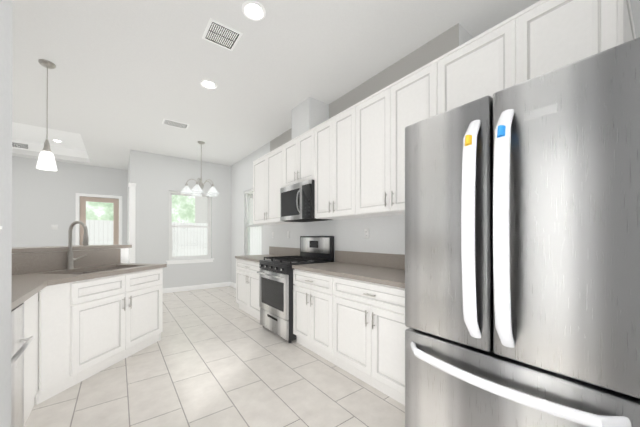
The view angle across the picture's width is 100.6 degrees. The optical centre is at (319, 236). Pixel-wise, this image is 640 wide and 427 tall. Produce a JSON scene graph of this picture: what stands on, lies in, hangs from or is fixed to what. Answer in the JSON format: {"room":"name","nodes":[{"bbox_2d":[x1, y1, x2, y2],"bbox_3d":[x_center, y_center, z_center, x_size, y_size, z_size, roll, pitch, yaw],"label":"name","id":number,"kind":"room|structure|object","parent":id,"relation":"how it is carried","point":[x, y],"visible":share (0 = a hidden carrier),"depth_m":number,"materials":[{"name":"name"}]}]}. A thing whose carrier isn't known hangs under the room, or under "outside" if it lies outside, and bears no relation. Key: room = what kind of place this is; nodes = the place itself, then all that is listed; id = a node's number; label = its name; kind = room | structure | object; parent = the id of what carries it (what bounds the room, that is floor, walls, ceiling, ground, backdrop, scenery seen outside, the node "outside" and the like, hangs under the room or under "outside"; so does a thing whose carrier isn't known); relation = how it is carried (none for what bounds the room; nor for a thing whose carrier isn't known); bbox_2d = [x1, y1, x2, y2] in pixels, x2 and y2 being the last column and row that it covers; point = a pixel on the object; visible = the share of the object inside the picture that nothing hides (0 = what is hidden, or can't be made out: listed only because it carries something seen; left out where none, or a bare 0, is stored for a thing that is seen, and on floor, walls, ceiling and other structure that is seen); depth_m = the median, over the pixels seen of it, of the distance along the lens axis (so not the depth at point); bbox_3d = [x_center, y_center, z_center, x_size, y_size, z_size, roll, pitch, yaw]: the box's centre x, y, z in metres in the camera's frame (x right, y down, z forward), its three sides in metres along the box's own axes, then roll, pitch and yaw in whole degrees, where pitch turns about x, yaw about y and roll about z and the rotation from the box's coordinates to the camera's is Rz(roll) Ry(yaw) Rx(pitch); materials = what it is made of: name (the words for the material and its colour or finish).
{"room":"kitchen","nodes":[
{"label":"kitchen","id":0,"kind":"room"},
{"bbox_2d":[0,0,7,426],"bbox_3d":[-0.017,-0.337,-0.469,0.140,3.150,2.580,0,0,-37],"label":"wall","id":1,"kind":"structure","parent":0,"point":[6,19],"depth_m":0.67,"materials":[{"name":"paint"}]},
{"bbox_2d":[8,0,12,426],"bbox_3d":[-2.757,-0.338,-0.839,4.950,3.150,0.150,0,0,-37],"label":"wall","id":2,"kind":"structure","parent":0,"point":[10,2],"depth_m":0.71,"materials":[{"name":"paint"}]},
{"bbox_2d":[12,156,126,246],"bbox_3d":[-7.324,-0.317,5.631,5.520,3.151,0.140,0,0,-37],"label":"wall","id":3,"kind":"structure","parent":0,"point":[43,201],"depth_m":6.30,"materials":[{"name":"paint"}]},
{"bbox_2d":[75,193,121,244],"bbox_3d":[-5.644,0.097,6.808,0.920,2.330,0.020,0,0,-37],"label":"door frame","id":4,"kind":"structure","parent":3,"relation":"attached to","point":[77,215],"depth_m":6.75,"materials":[{"name":"white wood"}]},
{"bbox_2d":[80,196,118,244],"bbox_3d":[-5.660,0.132,6.828,0.772,2.252,0.119,0,0,-37],"label":"patio door","id":5,"kind":"structure","parent":3,"relation":"in","point":[115,233],"depth_m":6.87,"materials":[{"name":"beige"}]},
{"bbox_2d":[127,155,129,244],"bbox_3d":[-4.547,-0.315,6.425,0.140,3.150,1.960,0,0,-37],"label":"wall","id":6,"kind":"structure","parent":0,"point":[128,175],"depth_m":6.41,"materials":[{"name":"paint"}]},
{"bbox_2d":[128,183,135,262],"bbox_3d":[-3.939,0.077,5.567,0.130,2.360,0.200,0,0,-37],"label":"trim","id":7,"kind":"structure","parent":6,"relation":"attached to","point":[132,197],"depth_m":5.50,"materials":[{"name":"white wood"}]},
{"bbox_2d":[130,150,230,287],"bbox_3d":[-3.136,-0.316,6.180,2.090,3.150,0.140,0,0,-37],"label":"wall","id":8,"kind":"structure","parent":0,"point":[156,178],"depth_m":5.96,"materials":[{"name":"paint"}]},
{"bbox_2d":[166,191,213,263],"bbox_3d":[-3.024,-0.197,6.223,1.020,1.644,0.145,0,0,-37],"label":"nook window","id":9,"kind":"structure","parent":8,"relation":"in","point":[179,259],"depth_m":6.21,"materials":[{"name":"white plastic"}]},
{"bbox_2d":[163,282,229,293],"bbox_3d":[-3.099,1.204,6.102,2.060,0.110,0.019,0,0,-37],"label":"baseboard","id":10,"kind":"structure","parent":8,"relation":"attached to","point":[193,287],"depth_m":6.23,"materials":[{"name":"white"}]},
{"bbox_2d":[24,286,404,426],"bbox_3d":[-3.057,1.296,2.150,8.300,0.100,10.840,0,0,-37],"label":"floor","id":11,"kind":"structure","parent":0,"point":[215,357],"depth_m":2.21,"materials":[{"name":"tile"}]},
{"bbox_2d":[11,303,34,426],"bbox_3d":[-1.708,0.807,1.089,0.660,0.872,0.605,0,0,-37],"label":"dishwasher","id":12,"kind":"object","parent":11,"relation":"on","point":[19,346],"visible":0.6,"depth_m":1.40,"materials":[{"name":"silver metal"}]},
{"bbox_2d":[23,295,34,387],"bbox_3d":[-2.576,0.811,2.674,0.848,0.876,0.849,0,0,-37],"label":"base cabinet","id":13,"kind":"object","parent":11,"relation":"on","point":[29,305],"depth_m":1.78,"materials":[{"name":"grey wood"}]},
{"bbox_2d":[11,249,166,309],"bbox_3d":[-2.614,0.362,1.299,3.530,0.432,3.071,0,0,-37],"label":"countertop","id":14,"kind":"structure","parent":13,"relation":"on","point":[34,273],"depth_m":2.48,"materials":[{"name":"beige stone"}]},
{"bbox_2d":[66,221,88,269],"bbox_3d":[-2.442,0.088,2.677,0.178,0.490,0.200,0,0,-37],"label":"faucet","id":15,"kind":"object","parent":14,"relation":"on","point":[70,260],"visible":1,"depth_m":2.66,"materials":[{"name":"silver metal"}]},
{"bbox_2d":[12,245,131,262],"bbox_3d":[-2.940,0.674,1.524,0.418,1.140,4.000,0,0,8],"label":"raised countertop","id":16,"kind":"structure","parent":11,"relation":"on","point":[124,253],"depth_m":2.83,"materials":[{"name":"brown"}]},
{"bbox_2d":[35,268,162,404],"bbox_3d":[-1.989,0.810,2.582,0.894,0.876,0.894,0,0,-37],"label":"base cabinet","id":17,"kind":"object","parent":11,"relation":"on","point":[80,331],"depth_m":2.33,"materials":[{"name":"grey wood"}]},
{"bbox_2d":[236,259,260,319],"bbox_3d":[-0.867,0.816,4.346,0.692,0.875,1.118,0,0,-37],"label":"base cabinet","id":18,"kind":"object","parent":11,"relation":"on","point":[247,286],"visible":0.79,"depth_m":4.18,"materials":[{"name":"grey wood"}]},
{"bbox_2d":[235,246,299,261],"bbox_3d":[-0.867,0.283,4.362,0.677,0.188,1.137,0,0,-37],"label":"countertop","id":19,"kind":"structure","parent":18,"relation":"on","point":[279,251],"depth_m":4.46,"materials":[{"name":"beige stone"}]},
{"bbox_2d":[257,236,333,342],"bbox_3d":[-0.346,0.624,3.563,0.776,1.255,0.756,0,0,-37],"label":"range","id":20,"kind":"object","parent":11,"relation":"on","point":[276,284],"visible":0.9,"depth_m":3.37,"materials":[{"name":"grey metal"}]},
{"bbox_2d":[293,269,336,365],"bbox_3d":[0.150,0.812,3.010,0.692,0.875,0.718,0,0,-37],"label":"base cabinet","id":21,"kind":"object","parent":11,"relation":"on","point":[313,295],"visible":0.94,"depth_m":2.77,"materials":[{"name":"grey wood"}]},
{"bbox_2d":[333,276,408,405],"bbox_3d":[0.665,0.809,2.333,0.692,0.875,0.978,0,0,-37],"label":"base cabinet","id":22,"kind":"object","parent":11,"relation":"on","point":[369,327],"visible":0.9,"depth_m":2.15,"materials":[{"name":"grey wood"}]},
{"bbox_2d":[292,250,404,287],"bbox_3d":[0.482,0.277,2.589,0.677,0.188,1.787,0,0,-37],"label":"countertop","id":23,"kind":"structure","parent":22,"relation":"on","point":[384,269],"depth_m":2.75,"materials":[{"name":"beige stone"}]},
{"bbox_2d":[405,37,639,426],"bbox_3d":[1.002,0.325,1.306,0.955,1.837,0.816,0,0,-37],"label":"refrigerator","id":24,"kind":"object","parent":11,"relation":"on","point":[522,254],"visible":1,"depth_m":0.96,"materials":[{"name":"grey metal"}]},
{"bbox_2d":[12,0,539,169],"bbox_3d":[-3.078,-1.993,2.271,8.200,0.380,10.640,0,0,-37],"label":"ceiling","id":25,"kind":"structure","parent":0,"point":[125,77],"depth_m":2.79,"materials":[{"name":"paint"}]},
{"bbox_2d":[12,142,28,149],"bbox_3d":[-6.571,-1.972,5.737,0.400,0.120,0.012,0,0,-37],"label":"ceiling vent","id":26,"kind":"object","parent":25,"relation":"in","point":[19,145],"visible":0.65,"depth_m":5.78,"materials":[{"name":"white metal"}]},
{"bbox_2d":[36,59,56,170],"bbox_3d":[-2.840,-1.250,2.764,0.158,1.102,0.158,0,0,-37],"label":"pendant light","id":27,"kind":"object","parent":25,"relation":"hanging from","point":[46,160],"visible":1,"depth_m":2.74,"materials":[{"name":"white glass"}]},
{"bbox_2d":[162,119,188,128],"bbox_3d":[-2.304,-1.791,4.242,0.360,0.010,0.220,0,0,-37],"label":"ceiling vent","id":28,"kind":"object","parent":25,"relation":"in","point":[175,123],"visible":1,"depth_m":4.21,"materials":[{"name":"white metal"}]},
{"bbox_2d":[180,141,218,196],"bbox_3d":[-2.280,-1.299,5.067,0.676,0.989,0.673,0,0,-37],"label":"chandelier","id":29,"kind":"object","parent":25,"relation":"hanging from","point":[196,190],"visible":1,"depth_m":5.00,"materials":[{"name":"white glass"}]},
{"bbox_2d":[200,80,216,88],"bbox_3d":[-1.318,-1.795,3.144,0.190,0.010,0.190,0,0,-37],"label":"recessed light","id":30,"kind":"object","parent":25,"relation":"in","point":[208,84],"visible":1,"depth_m":3.15,"materials":[{"name":"white"}]},
{"bbox_2d":[202,18,242,50],"bbox_3d":[-0.879,-1.797,2.385,0.280,0.010,0.280,0,0,-37],"label":"ceiling vent","id":31,"kind":"object","parent":25,"relation":"in","point":[221,34],"visible":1,"depth_m":2.37,"materials":[{"name":"white metal"}]},
{"bbox_2d":[242,0,265,20],"bbox_3d":[-0.529,-1.798,2.124,0.190,0.010,0.190,0,0,-37],"label":"recessed light","id":32,"kind":"object","parent":25,"relation":"in","point":[253,10],"visible":1,"depth_m":2.12,"materials":[{"name":"white plastic"}]},
{"bbox_2d":[292,97,328,138],"bbox_3d":[-0.141,-1.576,3.701,0.329,0.445,0.440,0,0,-37],"label":"cover","id":33,"kind":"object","parent":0,"point":[308,113],"depth_m":3.54,"materials":[{"name":"paint"}]},
{"bbox_2d":[231,24,466,282],"bbox_3d":[-0.530,-0.321,4.597,0.140,3.150,5.815,0,0,-37],"label":"wall","id":34,"kind":"structure","parent":0,"point":[387,234],"depth_m":4.01,"materials":[{"name":"paint"}]},
{"bbox_2d":[246,192,261,254],"bbox_3d":[-1.423,-0.199,5.717,0.145,1.644,1.030,0,0,-37],"label":"window","id":35,"kind":"structure","parent":34,"relation":"in","point":[248,207],"depth_m":6.07,"materials":[{"name":"white plastic"}]},
{"bbox_2d":[245,189,261,254],"bbox_3d":[-1.433,-0.250,5.710,0.040,1.536,0.890,0,0,-37],"label":"window blind","id":36,"kind":"object","parent":35,"relation":"attached to","point":[248,191],"visible":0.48,"depth_m":5.76,"materials":[{"name":"white plastic"}]},
{"bbox_2d":[253,144,300,224],"bbox_3d":[-0.744,-0.785,4.446,0.382,1.137,1.119,0,0,-37],"label":"upper cabinet","id":37,"kind":"object","parent":34,"relation":"attached to","point":[268,176],"visible":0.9,"depth_m":4.30,"materials":[{"name":"grey wood"}]},
{"bbox_2d":[284,128,314,186],"bbox_3d":[-0.174,-1.030,3.698,0.382,0.652,0.759,0,0,-37],"label":"upper cabinet","id":38,"kind":"object","parent":34,"relation":"attached to","point":[299,158],"visible":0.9,"depth_m":3.56,"materials":[{"name":"grey wood"}]},
{"bbox_2d":[280,180,331,221],"bbox_3d":[-0.212,-0.458,3.667,0.476,0.486,0.754,0,0,-37],"label":"microwave","id":39,"kind":"object","parent":38,"relation":"attached to","point":[297,202],"visible":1,"depth_m":3.46,"materials":[{"name":"grey metal"}]},
{"bbox_2d":[314,104,375,219],"bbox_3d":[0.274,-0.789,3.109,0.382,1.137,0.719,0,0,-37],"label":"upper cabinet","id":40,"kind":"object","parent":34,"relation":"attached to","point":[335,167],"visible":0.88,"depth_m":2.97,"materials":[{"name":"grey wood"}]},
{"bbox_2d":[364,229,368,238],"bbox_3d":[0.538,-0.031,3.069,0.009,0.114,0.070,0,0,-37],"label":"electrical outlet","id":41,"kind":"object","parent":34,"relation":"attached to","point":[366,233],"visible":1,"depth_m":3.07,"materials":[{"name":"white plastic"}]},
{"bbox_2d":[356,59,437,215],"bbox_3d":[0.756,-0.791,2.474,0.382,1.137,0.873,0,0,-37],"label":"upper cabinet","id":42,"kind":"object","parent":34,"relation":"attached to","point":[386,116],"visible":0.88,"depth_m":2.39,"materials":[{"name":"grey wood"}]},
{"bbox_2d":[270,23,458,151],"bbox_3d":[0.115,-1.589,3.635,0.004,0.420,3.494,0,0,-37],"label":"wall strip","id":43,"kind":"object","parent":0,"point":[445,42],"visible":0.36,"depth_m":2.75,"materials":[{"name":"grey paint"}]},
{"bbox_2d":[467,0,639,40],"bbox_3d":[2.280,-0.331,1.458,0.530,3.150,2.865,0,0,-37],"label":"wall","id":44,"kind":"structure","parent":0,"point":[635,6],"depth_m":1.82,"materials":[{"name":"paint"}]},
{"bbox_2d":[437,0,635,113],"bbox_3d":[1.517,-0.988,1.912,0.910,0.747,0.939,0,0,-37],"label":"upper cabinet","id":45,"kind":"object","parent":44,"relation":"attached to","point":[540,37],"visible":0.31,"depth_m":1.58,"materials":[{"name":"grey wood"}]},
{"label":"outside","id":46,"kind":"structure","parent":0,"visible":0},
{"bbox_3d":[-3.030,1.328,5.664,26.000,0.100,19.000,0,0,-37],"label":"ground","id":47,"kind":"structure","parent":46,"visible":0},
{"bbox_2d":[86,195,194,222],"bbox_3d":[-3.402,-3.236,4.517,28.000,9.020,19.600,0,0,-37],"label":"trees","id":48,"kind":"object","parent":47,"relation":"on","point":[176,201],"depth_m":13.61,"materials":[{"name":"green plant"}]},
{"bbox_2d":[86,220,261,256],"bbox_3d":[-4.376,0.332,2.482,20.000,1.870,15.560,0,0,-37],"label":"fence","id":49,"kind":"object","parent":47,"relation":"on","point":[201,239],"depth_m":11.15,"materials":[{"name":"white wood"}]}
]}

